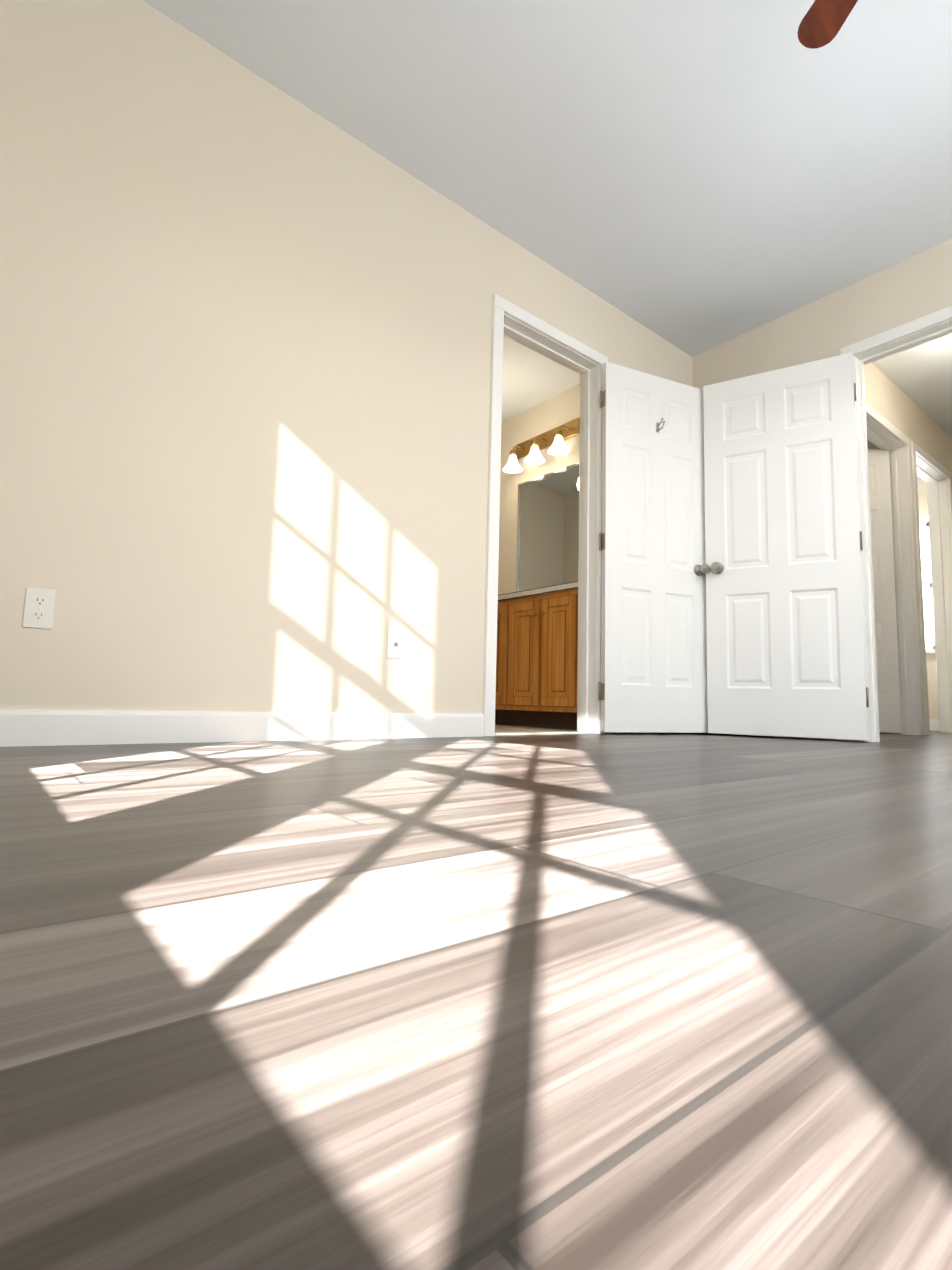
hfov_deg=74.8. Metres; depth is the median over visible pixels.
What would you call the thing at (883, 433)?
trim
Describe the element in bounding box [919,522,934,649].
room window
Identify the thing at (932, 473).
trim
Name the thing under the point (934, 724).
baseboard
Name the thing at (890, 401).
wall
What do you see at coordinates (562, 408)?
wall
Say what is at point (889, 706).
hall door
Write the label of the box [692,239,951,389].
wall
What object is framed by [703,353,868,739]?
bedroom door
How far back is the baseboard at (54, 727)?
2.05 m
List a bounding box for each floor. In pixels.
[0,730,951,1269]
[495,725,576,731]
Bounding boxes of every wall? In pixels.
[0,0,692,713]
[498,384,579,594]
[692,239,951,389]
[864,362,951,474]
[867,440,895,733]
[917,476,938,718]
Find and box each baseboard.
[0,710,483,746]
[607,732,672,733]
[739,734,854,741]
[925,719,938,730]
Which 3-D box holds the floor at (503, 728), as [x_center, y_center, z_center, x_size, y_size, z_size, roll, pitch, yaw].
[-0.308,0.580,4.100,1.700,0.004,2.385,6,-8,-39]
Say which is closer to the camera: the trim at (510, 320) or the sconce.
the trim at (510, 320)
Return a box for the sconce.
[503,418,579,473]
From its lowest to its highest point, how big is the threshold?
0.012 m
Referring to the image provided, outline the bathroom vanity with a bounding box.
[495,581,577,729]
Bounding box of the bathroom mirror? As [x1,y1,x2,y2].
[516,462,578,591]
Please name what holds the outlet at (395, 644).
attached to the wall at (244, 376)
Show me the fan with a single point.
(822, 23)
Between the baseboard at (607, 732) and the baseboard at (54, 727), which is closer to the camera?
the baseboard at (54, 727)
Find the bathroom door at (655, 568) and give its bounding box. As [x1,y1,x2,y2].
[598,362,709,732]
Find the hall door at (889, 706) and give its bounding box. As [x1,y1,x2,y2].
[868,449,901,732]
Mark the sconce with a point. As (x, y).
(554, 439)
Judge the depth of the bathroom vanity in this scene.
3.72 m
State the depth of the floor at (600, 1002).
0.33 m
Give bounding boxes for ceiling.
[143,0,951,436]
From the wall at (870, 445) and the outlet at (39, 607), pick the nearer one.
the outlet at (39, 607)
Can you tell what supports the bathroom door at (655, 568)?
in the wall at (244, 376)
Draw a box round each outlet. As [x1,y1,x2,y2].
[22,587,55,628]
[387,630,402,658]
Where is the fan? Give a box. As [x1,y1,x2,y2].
[798,0,857,48]
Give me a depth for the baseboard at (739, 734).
3.28 m
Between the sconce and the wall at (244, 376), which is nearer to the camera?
the wall at (244, 376)
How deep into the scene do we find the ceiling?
2.49 m
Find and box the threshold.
[495,731,594,735]
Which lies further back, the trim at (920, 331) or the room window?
the room window
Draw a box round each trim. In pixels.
[483,294,607,736]
[840,306,951,741]
[866,403,925,734]
[911,441,951,734]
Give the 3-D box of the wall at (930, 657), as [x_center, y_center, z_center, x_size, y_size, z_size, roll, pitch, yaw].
[3.602,-0.335,6.105,0.120,2.440,4.620,6,-8,-39]
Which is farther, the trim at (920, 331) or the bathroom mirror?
the bathroom mirror
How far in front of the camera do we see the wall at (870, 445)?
4.63 m

